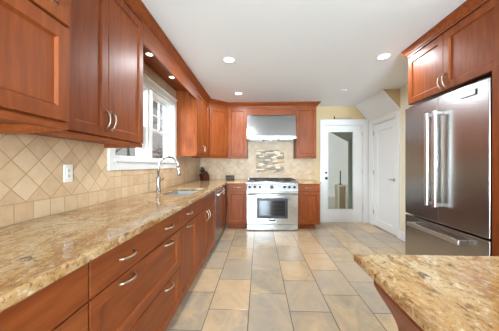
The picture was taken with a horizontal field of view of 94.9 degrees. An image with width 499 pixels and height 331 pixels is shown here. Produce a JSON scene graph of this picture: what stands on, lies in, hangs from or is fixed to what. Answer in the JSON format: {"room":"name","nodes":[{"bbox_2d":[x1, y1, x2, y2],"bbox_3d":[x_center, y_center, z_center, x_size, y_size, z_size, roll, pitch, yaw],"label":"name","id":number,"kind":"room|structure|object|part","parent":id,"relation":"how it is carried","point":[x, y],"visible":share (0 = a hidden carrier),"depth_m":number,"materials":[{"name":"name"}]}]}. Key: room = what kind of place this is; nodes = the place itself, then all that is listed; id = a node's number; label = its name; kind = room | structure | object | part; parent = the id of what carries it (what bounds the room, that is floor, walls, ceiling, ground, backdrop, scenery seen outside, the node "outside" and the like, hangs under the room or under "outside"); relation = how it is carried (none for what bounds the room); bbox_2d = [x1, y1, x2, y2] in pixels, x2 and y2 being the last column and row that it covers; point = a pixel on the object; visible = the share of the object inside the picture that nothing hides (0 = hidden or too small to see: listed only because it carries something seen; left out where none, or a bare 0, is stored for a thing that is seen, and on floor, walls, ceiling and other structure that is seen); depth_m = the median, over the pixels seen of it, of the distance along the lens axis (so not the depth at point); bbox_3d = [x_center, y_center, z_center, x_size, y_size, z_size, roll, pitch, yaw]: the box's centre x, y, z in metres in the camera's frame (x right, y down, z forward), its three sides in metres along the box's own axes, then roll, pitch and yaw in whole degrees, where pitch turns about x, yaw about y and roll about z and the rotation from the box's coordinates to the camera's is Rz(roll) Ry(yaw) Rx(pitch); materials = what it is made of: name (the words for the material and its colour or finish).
{"room":"kitchen","nodes":[
{"label":"kitchen","id":0,"kind":"room"},
{"bbox_2d":[0,62,200,227],"bbox_3d":[-1.381,-0.025,-0.498,0.158,2.490,11.090,0,0,2],"label":"wall","id":1,"kind":"structure","parent":0,"point":[33,186],"depth_m":1.49,"materials":[{"name":"beige tile"}]},
{"bbox_2d":[0,0,69,131],"bbox_3d":[-1.018,-0.709,0.350,0.494,1.117,1.315,0,0,2],"label":"upper cabinet","id":2,"kind":"object","parent":1,"relation":"attached to","point":[34,34],"visible":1,"depth_m":0.85,"materials":[{"name":"brown wood"}]},
{"bbox_3d":[-0.821,-0.388,0.342,0.007,0.277,1.186,0,0,2],"label":"panel","id":3,"kind":"part","parent":2,"relation":"part of","materials":[{"name":"brown wood"}]},
{"bbox_3d":[-1.040,-0.165,0.351,0.451,0.030,1.315,0,0,2],"label":"light rail","id":4,"kind":"part","parent":2,"relation":"part of","materials":[{"name":"brown wood"}]},
{"bbox_3d":[-0.804,-0.890,0.642,0.020,0.580,0.710,0,0,2],"label":"door","id":5,"kind":"part","parent":2,"relation":"part of","materials":[{"name":"brown wood"}]},
{"bbox_2d":[64,164,72,181],"bbox_3d":[-1.212,0.052,1.534,0.009,0.118,0.072,0,0,2],"label":"wall outlet","id":6,"kind":"object","parent":1,"relation":"attached to","point":[68,168],"visible":1,"depth_m":1.53,"materials":[{"name":"white plastic"}]},
{"bbox_2d":[67,168,70,178],"bbox_3d":[-1.210,0.052,1.534,0.003,0.070,0.034,0,0,2],"label":"receptacle","id":7,"kind":"object","parent":6,"relation":"attached to","point":[68,169],"depth_m":1.53,"materials":[{"name":"white plastic"}]},
{"bbox_2d":[0,0,142,147],"bbox_3d":[-1.040,-0.665,1.457,0.360,1.040,0.886,0,0,2],"label":"upper cabinet","id":8,"kind":"object","parent":1,"relation":"attached to","point":[106,37],"visible":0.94,"depth_m":1.44,"materials":[{"name":"brown wood"}]},
{"bbox_3d":[-1.062,-0.160,1.458,0.316,0.030,0.886,0,0,2],"label":"light rail","id":9,"kind":"part","parent":8,"relation":"part of","materials":[{"name":"brown wood"}]},
{"bbox_3d":[-0.919,-0.672,1.234,0.007,0.861,0.321,0,0,2],"label":"panel","id":10,"kind":"part","parent":8,"relation":"part of","materials":[{"name":"brown wood"}]},
{"bbox_3d":[-0.915,-0.672,1.234,0.020,0.985,0.445,0,0,2],"label":"door","id":11,"kind":"part","parent":8,"relation":"part of","materials":[{"name":"brown wood"}]},
{"bbox_3d":[-0.881,-0.285,1.429,0.040,0.129,0.018,0,0,2],"label":"handle","id":12,"kind":"part","parent":8,"relation":"part of","materials":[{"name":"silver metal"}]},
{"bbox_3d":[-0.879,-0.285,1.486,0.040,0.129,0.018,0,0,2],"label":"handle","id":13,"kind":"part","parent":8,"relation":"part of","materials":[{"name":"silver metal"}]},
{"bbox_3d":[-0.896,-0.672,1.676,0.020,0.985,0.432,0,0,2],"label":"door","id":14,"kind":"part","parent":8,"relation":"part of","materials":[{"name":"brown wood"}]},
{"bbox_3d":[-0.901,-0.672,1.676,0.007,0.861,0.308,0,0,2],"label":"panel","id":15,"kind":"part","parent":8,"relation":"part of","materials":[{"name":"brown wood"}]},
{"bbox_2d":[115,83,147,160],"bbox_3d":[-1.264,-0.482,2.353,0.145,0.875,0.647,0,0,2],"label":"window","id":16,"kind":"structure","parent":1,"relation":"in","point":[141,153],"depth_m":2.66,"materials":[{"name":"white paint"}]},
{"bbox_3d":[-1.262,-0.268,2.353,0.030,0.405,0.607,0,0,2],"label":"sash","id":17,"kind":"part","parent":16,"relation":"part of","materials":[{"name":"white paint"}]},
{"bbox_2d":[107,73,176,170],"bbox_3d":[-1.156,-0.482,2.730,0.040,1.051,1.586,0,0,2],"label":"trim","id":18,"kind":"structure","parent":1,"relation":"attached to","point":[112,164],"depth_m":2.67,"materials":[{"name":"white paint"}]},
{"bbox_2d":[148,87,151,160],"bbox_3d":[-1.243,-0.482,2.704,0.168,0.875,0.072,0,0,2],"label":"trim","id":19,"kind":"structure","parent":1,"relation":"attached to","point":[149,88],"depth_m":2.67,"materials":[{"name":"white paint"}]},
{"bbox_2d":[152,90,172,161],"bbox_3d":[-1.234,-0.482,3.085,0.145,0.875,0.707,0,0,2],"label":"window","id":20,"kind":"structure","parent":1,"relation":"in","point":[167,133],"depth_m":3.39,"materials":[{"name":"white paint"}]},
{"bbox_3d":[-1.268,-0.665,3.087,0.030,0.470,0.667,0,0,2],"label":"sash","id":21,"kind":"part","parent":20,"relation":"part of","materials":[{"name":"white paint"}]},
{"bbox_3d":[-1.232,-0.268,3.085,0.030,0.405,0.667,0,0,2],"label":"sash","id":22,"kind":"part","parent":20,"relation":"part of","materials":[{"name":"white paint"}]},
{"bbox_2d":[141,22,196,99],"bbox_3d":[-1.006,-1.099,2.711,0.324,0.173,1.621,0,0,2],"label":"window valance","id":23,"kind":"object","parent":1,"relation":"attached to","point":[161,62],"visible":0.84,"depth_m":2.56,"materials":[{"name":"brown wood"}]},
{"bbox_2d":[176,91,208,157],"bbox_3d":[-0.937,-0.665,3.951,0.360,1.040,0.862,0,0,2],"label":"upper cabinet","id":24,"kind":"object","parent":1,"relation":"attached to","point":[192,114],"visible":0.98,"depth_m":3.52,"materials":[{"name":"brown wood"}]},
{"bbox_3d":[-0.958,-0.160,3.952,0.316,0.030,0.862,0,0,2],"label":"light rail","id":25,"kind":"part","parent":24,"relation":"part of","materials":[{"name":"brown wood"}]},
{"bbox_3d":[-0.811,-0.672,3.731,0.020,0.985,0.427,0,0,2],"label":"door","id":26,"kind":"part","parent":24,"relation":"part of","materials":[{"name":"brown wood"}]},
{"bbox_3d":[-0.816,-0.672,3.731,0.007,0.861,0.303,0,0,2],"label":"panel","id":27,"kind":"part","parent":24,"relation":"part of","materials":[{"name":"brown wood"}]},
{"bbox_3d":[-0.794,-0.672,4.160,0.020,0.985,0.427,0,0,2],"label":"door","id":28,"kind":"part","parent":24,"relation":"part of","materials":[{"name":"brown wood"}]},
{"bbox_3d":[-0.798,-0.672,4.161,0.007,0.861,0.303,0,0,2],"label":"panel","id":29,"kind":"part","parent":24,"relation":"part of","materials":[{"name":"brown wood"}]},
{"bbox_2d":[209,104,227,157],"bbox_3d":[-0.764,-0.665,4.697,0.642,1.040,0.639,0,0,2],"label":"upper cabinet","id":30,"kind":"object","parent":1,"relation":"attached to","point":[218,115],"visible":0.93,"depth_m":4.52,"materials":[{"name":"brown wood"}]},
{"bbox_3d":[-0.614,-0.652,4.523,0.288,0.821,0.007,0,0,-40],"label":"panel","id":31,"kind":"part","parent":30,"relation":"part of","materials":[{"name":"brown wood"}]},
{"bbox_2d":[165,221,404,330],"bbox_3d":[0.503,1.270,-0.576,3.928,0.100,11.390,0,0,2],"label":"floor","id":32,"kind":"structure","parent":0,"point":[300,279],"depth_m":2.35,"materials":[{"name":"tile"}]},
{"bbox_2d":[0,263,87,330],"bbox_3d":[-0.923,0.783,0.297,0.690,0.874,1.118,0,0,2],"label":"base cabinet","id":33,"kind":"object","parent":32,"relation":"on","point":[61,305],"visible":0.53,"depth_m":0.71,"materials":[{"name":"brown wood"}]},
{"bbox_3d":[-0.624,0.653,0.285,0.020,0.294,1.113,0,0,2],"label":"drawer","id":34,"kind":"part","parent":33,"relation":"part of","materials":[{"name":"brown wood"}]},
{"bbox_2d":[0,179,247,312],"bbox_3d":[-0.662,0.325,2.370,1.041,0.038,5.282,0,0,2],"label":"countertop","id":35,"kind":"structure","parent":33,"relation":"on","point":[35,254],"depth_m":1.00,"materials":[{"name":"stone"}]},
{"bbox_2d":[155,156,180,191],"bbox_3d":[-0.953,0.097,2.707,0.285,0.417,0.134,0,0,2],"label":"faucet","id":36,"kind":"object","parent":35,"relation":"on","point":[158,178],"visible":1,"depth_m":2.67,"materials":[{"name":"silver metal"}]},
{"bbox_3d":[-0.950,0.009,2.687,0.257,0.242,0.029,0,0,-4],"label":"spout","id":37,"kind":"part","parent":36,"relation":"part of","materials":[{"name":"silver metal"}]},
{"bbox_2d":[167,191,196,194],"bbox_3d":[-0.797,0.433,2.745,0.374,0.174,0.724,0,0,2],"label":"sink","id":38,"kind":"object","parent":35,"relation":"in","point":[176,192],"visible":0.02,"depth_m":3.10,"materials":[{"name":"metal"}]},
{"bbox_2d":[199,171,208,180],"bbox_3d":[-0.917,0.210,4.650,0.120,0.190,0.180,0,0,37],"label":"knife block","id":39,"kind":"object","parent":35,"relation":"on","point":[205,176],"visible":0.98,"depth_m":4.60,"materials":[{"name":"brown wood"}]},
{"bbox_2d":[226,175,234,179],"bbox_3d":[-0.413,0.259,4.881,0.180,0.094,0.092,0,0,2],"label":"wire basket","id":40,"kind":"object","parent":35,"relation":"on","point":[229,177],"visible":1,"depth_m":4.86,"materials":[{"name":"black metal"}]},
{"bbox_2d":[86,211,179,330],"bbox_3d":[-0.879,0.783,1.341,0.690,0.874,0.968,0,0,2],"label":"base cabinet","id":41,"kind":"object","parent":32,"relation":"on","point":[134,285],"visible":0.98,"depth_m":1.21,"materials":[{"name":"brown wood"}]},
{"bbox_3d":[-0.565,0.537,1.089,0.040,0.017,0.130,0,0,2],"label":"handle","id":42,"kind":"part","parent":41,"relation":"part of","materials":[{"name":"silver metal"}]},
{"bbox_3d":[-0.565,0.425,1.089,0.040,0.017,0.130,0,0,2],"label":"handle","id":43,"kind":"part","parent":41,"relation":"part of","materials":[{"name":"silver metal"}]},
{"bbox_3d":[-0.585,0.653,1.329,0.007,0.170,0.839,0,0,2],"label":"panel","id":44,"kind":"part","parent":41,"relation":"part of","materials":[{"name":"brown wood"}]},
{"bbox_3d":[-0.581,0.957,1.329,0.020,0.297,0.963,0,0,2],"label":"drawer","id":45,"kind":"part","parent":41,"relation":"part of","materials":[{"name":"brown wood"}]},
{"bbox_3d":[-0.585,0.957,1.329,0.007,0.173,0.839,0,0,2],"label":"panel","id":46,"kind":"part","parent":41,"relation":"part of","materials":[{"name":"brown wood"}]},
{"bbox_2d":[178,202,195,303],"bbox_3d":[-0.850,0.783,2.066,0.690,0.874,0.478,0,0,2],"label":"base cabinet","id":47,"kind":"object","parent":32,"relation":"on","point":[187,229],"visible":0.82,"depth_m":2.03,"materials":[{"name":"brown wood"}]},
{"bbox_3d":[-0.551,0.425,2.054,0.020,0.146,0.473,0,0,2],"label":"drawer","id":48,"kind":"part","parent":47,"relation":"part of","materials":[{"name":"brown wood"}]},
{"bbox_3d":[-0.555,0.805,2.054,0.007,0.475,0.349,0,0,2],"label":"panel","id":49,"kind":"part","parent":47,"relation":"part of","materials":[{"name":"brown wood"}]},
{"bbox_2d":[196,191,214,275],"bbox_3d":[-0.820,0.783,2.781,0.690,0.874,0.950,0,0,2],"label":"base cabinet","id":50,"kind":"object","parent":32,"relation":"on","point":[205,206],"visible":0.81,"depth_m":2.68,"materials":[{"name":"brown wood"}]},
{"bbox_3d":[-0.531,0.805,2.532,0.020,0.599,0.471,0,0,2],"label":"door","id":51,"kind":"part","parent":50,"relation":"part of","materials":[{"name":"brown wood"}]},
{"bbox_3d":[-0.535,0.805,2.532,0.007,0.475,0.347,0,0,2],"label":"panel","id":52,"kind":"part","parent":50,"relation":"part of","materials":[{"name":"brown wood"}]},
{"bbox_3d":[-0.516,0.805,3.006,0.007,0.475,0.347,0,0,2],"label":"panel","id":53,"kind":"part","parent":50,"relation":"part of","materials":[{"name":"brown wood"}]},
{"bbox_3d":[-0.511,0.805,3.006,0.020,0.599,0.471,0,0,2],"label":"door","id":54,"kind":"part","parent":50,"relation":"part of","materials":[{"name":"brown wood"}]},
{"bbox_2d":[215,187,224,242],"bbox_3d":[-0.749,0.786,3.584,0.657,0.868,0.642,0,0,2],"label":"dishwasher","id":55,"kind":"object","parent":32,"relation":"on","point":[218,193],"visible":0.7,"depth_m":3.51,"materials":[{"name":"silver metal"}]},
{"bbox_3d":[-0.485,0.767,3.573,0.025,0.675,0.640,0,0,2],"label":"door","id":56,"kind":"part","parent":55,"relation":"part of","materials":[{"name":"silver metal"}]},
{"bbox_3d":[-0.485,0.391,3.573,0.025,0.073,0.640,0,0,2],"label":"control panel","id":57,"kind":"part","parent":55,"relation":"part of","materials":[{"name":"silver metal"}]},
{"bbox_2d":[222,185,225,229],"bbox_3d":[-0.763,0.783,4.158,0.690,0.874,0.485,0,0,2],"label":"base cabinet","id":58,"kind":"object","parent":32,"relation":"on","point":[224,186],"visible":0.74,"depth_m":4.11,"materials":[{"name":"brown wood"}]},
{"bbox_3d":[-0.472,0.730,4.063,0.007,0.643,0.172,0,0,2],"label":"panel","id":59,"kind":"part","parent":58,"relation":"part of","materials":[{"name":"brown wood"}]},
{"bbox_2d":[227,183,246,227],"bbox_3d":[-0.228,0.783,4.661,0.366,0.874,0.666,0,0,2],"label":"base cabinet","id":60,"kind":"object","parent":32,"relation":"on","point":[236,193],"visible":0.96,"depth_m":4.37,"materials":[{"name":"brown wood"}]},
{"bbox_3d":[-0.232,0.420,4.373,0.343,0.136,0.020,0,0,2],"label":"drawer","id":61,"kind":"part","parent":60,"relation":"part of","materials":[{"name":"brown wood"}]},
{"bbox_3d":[-0.232,0.801,4.373,0.343,0.607,0.020,0,0,2],"label":"door","id":62,"kind":"part","parent":60,"relation":"part of","materials":[{"name":"brown wood"}]},
{"bbox_3d":[-0.232,0.801,4.378,0.235,0.499,0.007,0,0,2],"label":"panel","id":63,"kind":"part","parent":60,"relation":"part of","materials":[{"name":"brown wood"}]},
{"bbox_2d":[247,178,297,229],"bbox_3d":[0.436,0.743,4.577,0.960,0.955,0.774,0,0,2],"label":"range","id":64,"kind":"object","parent":32,"relation":"on","point":[272,203],"visible":1,"depth_m":4.26,"materials":[{"name":"silver metal"}]},
{"bbox_3d":[0.424,0.786,4.291,0.956,0.623,0.059,0,0,2],"label":"oven door","id":65,"kind":"part","parent":64,"relation":"part of","materials":[{"name":"silver metal"}]},
{"bbox_3d":[0.425,1.157,4.321,0.956,0.103,0.079,0,0,2],"label":"kick panel","id":66,"kind":"part","parent":64,"relation":"part of","materials":[{"name":"silver metal"}]},
{"bbox_2d":[248,180,296,181],"bbox_3d":[0.438,0.310,4.626,0.956,0.008,0.609,0,0,2],"label":"cooktop","id":67,"kind":"object","parent":64,"relation":"in","point":[248,180],"depth_m":4.38,"materials":[{"name":"silver metal"}]},
{"bbox_3d":[0.424,0.390,4.290,0.956,0.150,0.061,0,0,2],"label":"control panel","id":68,"kind":"part","parent":64,"relation":"part of","materials":[{"name":"silver metal"}]},
{"bbox_2d":[298,184,319,228],"bbox_3d":[1.129,0.783,4.605,0.414,0.874,0.666,0,0,2],"label":"base cabinet","id":69,"kind":"object","parent":32,"relation":"on","point":[308,194],"visible":0.81,"depth_m":4.32,"materials":[{"name":"brown wood"}]},
{"bbox_2d":[295,180,320,183],"bbox_3d":[1.140,0.325,4.615,0.434,0.038,0.646,0,0,2],"label":"countertop","id":70,"kind":"structure","parent":69,"relation":"on","point":[298,181],"depth_m":4.30,"materials":[{"name":"stone"}]},
{"bbox_3d":[1.117,0.801,4.322,0.284,0.483,0.007,0,0,2],"label":"panel","id":71,"kind":"part","parent":69,"relation":"part of","materials":[{"name":"brown wood"}]},
{"bbox_3d":[1.117,0.420,4.317,0.408,0.136,0.020,0,0,2],"label":"drawer","id":72,"kind":"part","parent":69,"relation":"part of","materials":[{"name":"brown wood"}]},
{"bbox_2d":[374,281,423,330],"bbox_3d":[0.778,0.778,-0.287,0.902,0.884,1.890,0,0,2],"label":"base cabinet","id":73,"kind":"object","parent":32,"relation":"on","point":[404,322],"visible":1,"depth_m":0.59,"materials":[{"name":"brown wood"}]},
{"bbox_2d":[354,254,498,330],"bbox_3d":[0.814,0.321,-0.278,0.990,0.029,2.112,0,0,2],"label":"countertop","id":74,"kind":"structure","parent":73,"relation":"on","point":[438,292],"depth_m":0.58,"materials":[{"name":"stone"}]},
{"bbox_2d":[405,64,498,255],"bbox_3d":[1.990,0.281,1.938,0.862,1.878,0.958,0,0,2],"label":"refrigerator","id":75,"kind":"object","parent":32,"relation":"on","point":[448,137],"depth_m":1.81,"materials":[{"name":"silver metal"}]},
{"bbox_3d":[1.683,-0.049,2.209,0.080,1.093,0.444,0,0,2],"label":"door","id":76,"kind":"part","parent":75,"relation":"part of","materials":[{"name":"silver metal"}]},
{"bbox_3d":[1.599,-0.055,2.033,0.074,0.820,0.034,0,0,2],"label":"bar handle","id":77,"kind":"part","parent":75,"relation":"part of","materials":[{"name":"silver metal"}]},
{"bbox_3d":[1.598,0.575,1.998,0.074,0.034,0.595,0,0,2],"label":"bar handle","id":78,"kind":"part","parent":75,"relation":"part of","materials":[{"name":"silver metal"}]},
{"bbox_3d":[1.596,-0.055,1.943,0.074,0.820,0.034,0,0,2],"label":"bar handle","id":79,"kind":"part","parent":75,"relation":"part of","materials":[{"name":"silver metal"}]},
{"bbox_3d":[1.673,0.821,1.985,0.080,0.618,0.891,0,0,2],"label":"freezer drawer","id":80,"kind":"part","parent":75,"relation":"part of","materials":[{"name":"silver metal"}]},
{"bbox_3d":[1.664,-0.049,1.761,0.080,1.093,0.444,0,0,2],"label":"door","id":81,"kind":"part","parent":75,"relation":"part of","materials":[{"name":"silver metal"}]},
{"bbox_3d":[2.010,0.281,1.486,0.785,1.878,0.056,0,0,2],"label":"refrigerator side panel","id":82,"kind":"part","parent":75,"relation":"part of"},
{"bbox_2d":[201,106,368,220],"bbox_3d":[0.735,-0.025,5.032,3.928,2.490,0.164,0,0,2],"label":"wall","id":83,"kind":"structure","parent":0,"point":[265,159],"depth_m":4.96,"materials":[{"name":"yellow paint"}]},
{"bbox_2d":[228,107,247,158],"bbox_3d":[-0.239,-0.665,4.819,0.393,1.040,0.351,0,0,2],"label":"upper cabinet","id":84,"kind":"object","parent":83,"relation":"attached to","point":[237,116],"visible":0.96,"depth_m":4.65,"materials":[{"name":"brown wood"}]},
{"bbox_3d":[-0.242,-0.672,4.659,0.254,0.861,0.007,0,0,2],"label":"panel","id":85,"kind":"part","parent":84,"relation":"part of","materials":[{"name":"brown wood"}]},
{"bbox_2d":[201,140,314,179],"bbox_3d":[0.166,-0.387,4.983,2.480,1.386,0.008,0,0,2],"label":"tile backsplash","id":86,"kind":"structure","parent":83,"relation":"attached to","point":[241,168],"depth_m":4.98,"materials":[{"name":"beige tile"}]},
{"bbox_3d":[0.446,-0.087,4.973,0.600,0.495,0.006,0,0,2],"label":"mosaic panel","id":87,"kind":"part","parent":83,"relation":"part of","materials":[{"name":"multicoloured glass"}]},
{"bbox_2d":[247,107,295,114],"bbox_3d":[0.450,-1.081,4.795,0.985,0.207,0.343,0,0,2],"label":"panel","id":88,"kind":"object","parent":83,"relation":"attached to","point":[250,110],"visible":0.64,"depth_m":4.62,"materials":[{"name":"brown wood"}]},
{"bbox_2d":[247,115,296,141],"bbox_3d":[0.432,-0.740,4.663,0.949,0.476,0.605,0,0,2],"label":"range hood","id":89,"kind":"object","parent":83,"relation":"attached to","point":[260,128],"visible":1,"depth_m":4.39,"materials":[{"name":"silver metal"}]},
{"bbox_2d":[300,165,306,170],"bbox_3d":[1.155,0.050,4.933,0.150,0.118,0.009,0,0,2],"label":"wall outlet","id":90,"kind":"object","parent":83,"relation":"attached to","point":[302,167],"visible":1,"depth_m":4.93,"materials":[{"name":"beige plastic"}]},
{"bbox_2d":[294,107,315,158],"bbox_3d":[1.145,-0.665,4.762,0.405,1.040,0.351,0,0,2],"label":"upper cabinet","id":91,"kind":"object","parent":83,"relation":"attached to","point":[305,143],"visible":0.96,"depth_m":4.59,"materials":[{"name":"brown wood"}]},
{"bbox_2d":[123,0,320,106],"bbox_3d":[-0.386,-1.227,3.375,1.774,0.082,4.575,0,0,33],"label":"crown molding","id":92,"kind":"structure","parent":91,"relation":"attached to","point":[138,8],"depth_m":2.78,"materials":[{"name":"brown wood"}]},
{"bbox_3d":[1.139,-0.672,4.601,0.276,0.861,0.007,0,0,2],"label":"panel","id":93,"kind":"part","parent":91,"relation":"part of","materials":[{"name":"brown wood"}]},
{"bbox_2d":[320,119,367,222],"bbox_3d":[2.022,0.117,4.971,1.020,2.205,0.180,0,0,2],"label":"door","id":94,"kind":"structure","parent":83,"relation":"in","point":[358,127],"depth_m":4.93,"materials":[{"name":"white paint"}]},
{"bbox_2d":[136,0,487,106],"bbox_3d":[0.503,-1.320,-0.576,3.928,0.100,11.390,0,0,2],"label":"ceiling","id":95,"kind":"structure","parent":0,"point":[282,50],"depth_m":2.36,"materials":[{"name":"paint"}]},
{"bbox_2d":[223,57,234,62],"bbox_3d":[-0.246,-1.266,2.752,0.150,0.007,0.150,0,0,2],"label":"recessed light","id":96,"kind":"object","parent":95,"relation":"in","point":[226,59],"visible":1,"depth_m":2.75,"materials":[{"name":"white plastic"}]},
{"bbox_2d":[376,53,390,59],"bbox_3d":[1.559,-1.266,2.668,0.150,0.007,0.150,0,0,2],"label":"recessed light","id":97,"kind":"object","parent":95,"relation":"in","point":[386,55],"visible":1,"depth_m":2.66,"materials":[{"name":"white plastic"}]},
{"bbox_2d":[355,89,399,120],"bbox_3d":[2.380,-1.109,4.350,0.283,0.323,1.090,0,0,2],"label":"ceiling","id":98,"kind":"structure","parent":0,"point":[385,101],"depth_m":4.13,"materials":[{"name":"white paint"}]},
{"bbox_2d":[369,85,413,232],"bbox_3d":[2.390,-0.025,-0.654,0.150,2.490,11.090,0,0,2],"label":"wall","id":99,"kind":"structure","parent":0,"point":[404,105],"depth_m":3.74,"materials":[{"name":"beige paint"}]},
{"bbox_2d":[368,110,399,238],"bbox_3d":[2.570,0.150,4.335,0.203,2.140,1.065,0,0,2],"label":"door","id":100,"kind":"structure","parent":99,"relation":"in","point":[384,136],"depth_m":4.28,"materials":[{"name":"white paint"}]},
{"bbox_3d":[2.552,0.198,4.291,0.018,1.760,0.511,0,0,2],"label":"panel","id":101,"kind":"part","parent":100,"relation":"part of","materials":[{"name":"white paint"}]},
{"bbox_2d":[399,231,404,241],"bbox_3d":[2.463,1.150,3.127,0.016,0.140,1.353,0,0,2],"label":"baseboard","id":102,"kind":"structure","parent":99,"relation":"attached to","point":[401,234],"depth_m":3.71,"materials":[{"name":"white paint"}]},
{"bbox_2d":[408,0,498,104],"bbox_3d":[2.049,-0.922,1.952,0.744,0.525,1.090,0,0,2],"label":"upper cabinet","id":103,"kind":"object","parent":99,"relation":"attached to","point":[465,54],"visible":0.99,"depth_m":1.89,"materials":[{"name":"brown wood"}]},
{"bbox_3d":[1.735,-0.914,2.269,0.020,0.501,0.475,0,0,2],"label":"door","id":104,"kind":"part","parent":103,"relation":"part of","materials":[{"name":"brown wood"}]},
{"bbox_3d":[1.740,-0.914,2.268,0.007,0.377,0.351,0,0,2],"label":"panel","id":105,"kind":"part","parent":103,"relation":"part of","materials":[{"name":"brown wood"}]},
{"bbox_2d":[401,0,488,57],"bbox_3d":[2.050,-1.227,1.980,0.745,0.082,1.146,0,0,2],"label":"crown molding","id":106,"kind":"structure","parent":103,"relation":"on","point":[468,6],"depth_m":1.99,"materials":[{"name":"brown wood"}]},
{"bbox_3d":[1.715,-0.914,1.780,0.020,0.501,0.498,0,0,2],"label":"door","id":107,"kind":"part","parent":103,"relation":"part of","materials":[{"name":"brown wood"}]},
{"bbox_3d":[1.720,-0.914,1.779,0.007,0.377,0.374,0,0,2],"label":"panel","id":108,"kind":"part","parent":103,"relation":"part of","materials":[{"name":"brown wood"}]},
{"label":"outside","id":109,"kind":"structure","parent":0,"visible":0},
{"bbox_3d":[-19.701,1.645,26.838,38.412,0.050,68.000,0,0,2],"label":"lawn","id":110,"kind":"structure","parent":109,"visible":0},
{"bbox_2d":[127,104,162,155],"bbox_3d":[-9.111,-2.486,17.214,5.146,8.239,4.807,0,0,35],"label":"bare tree","id":111,"kind":"object","parent":110,"relation":"on","point":[154,122],"visible":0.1,"depth_m":17.29,"materials":[{"name":"grey plant"}]},
{"bbox_2d":[152,101,162,154],"bbox_3d":[-7.992,-3.275,22.480,5.181,9.811,5.610,0,0,-30],"label":"bare tree","id":112,"kind":"object","parent":110,"relation":"on","point":[153,101],"visible":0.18,"depth_m":20.73,"materials":[{"name":"grey plant"}]},
{"bbox_2d":[152,155,162,157],"bbox_3d":[-4.879,0.556,12.797,2.301,2.323,3.423,0,0,2],"label":"shrub","id":113,"kind":"object","parent":110,"relation":"on","point":[153,156],"visible":0.02,"depth_m":12.11,"materials":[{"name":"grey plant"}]},
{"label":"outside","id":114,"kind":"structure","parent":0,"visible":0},
{"bbox_2d":[328,197,334,208],"bbox_3d":[3.516,1.290,7.431,9.588,0.100,4.859,0,0,2],"label":"floor","id":115,"kind":"structure","parent":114,"point":[331,200],"depth_m":7.57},
{"bbox_2d":[328,132,347,196],"bbox_3d":[3.131,-0.470,9.153,6.500,3.420,0.150,0,0,2],"label":"wall","id":116,"kind":"structure","parent":115,"relation":"on","point":[337,146],"depth_m":9.07,"materials":[{"name":"white paint"}]},
{"bbox_2d":[334,184,347,208],"bbox_3d":[2.266,0.858,5.661,0.270,0.765,0.220,0,0,2],"label":"stand","id":117,"kind":"object","parent":115,"relation":"on","point":[341,191],"visible":0.66,"depth_m":5.61,"materials":[{"name":"beige paint"}]},
{"bbox_3d":[2.266,0.820,5.661,0.149,0.617,0.100,0,0,2],"label":"panel","id":118,"kind":"part","parent":117,"relation":"part of","materials":[{"name":"brown wood"}]},
{"bbox_2d":[348,139,351,208],"bbox_3d":[2.905,-0.025,6.585,0.160,2.530,0.160,0,0,2],"label":"porch post","id":119,"kind":"object","parent":115,"relation":"on","point":[349,140],"visible":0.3,"depth_m":6.54,"materials":[{"name":"paint"}]},
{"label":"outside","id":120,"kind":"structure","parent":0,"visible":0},
{"bbox_2d":[331,132,351,141],"bbox_3d":[2.949,-0.735,5.958,3.000,1.751,1.850,0,0,2],"label":"porch roof","id":121,"kind":"structure","parent":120,"point":[344,135],"depth_m":6.53,"materials":[{"name":"paint"}]}
]}

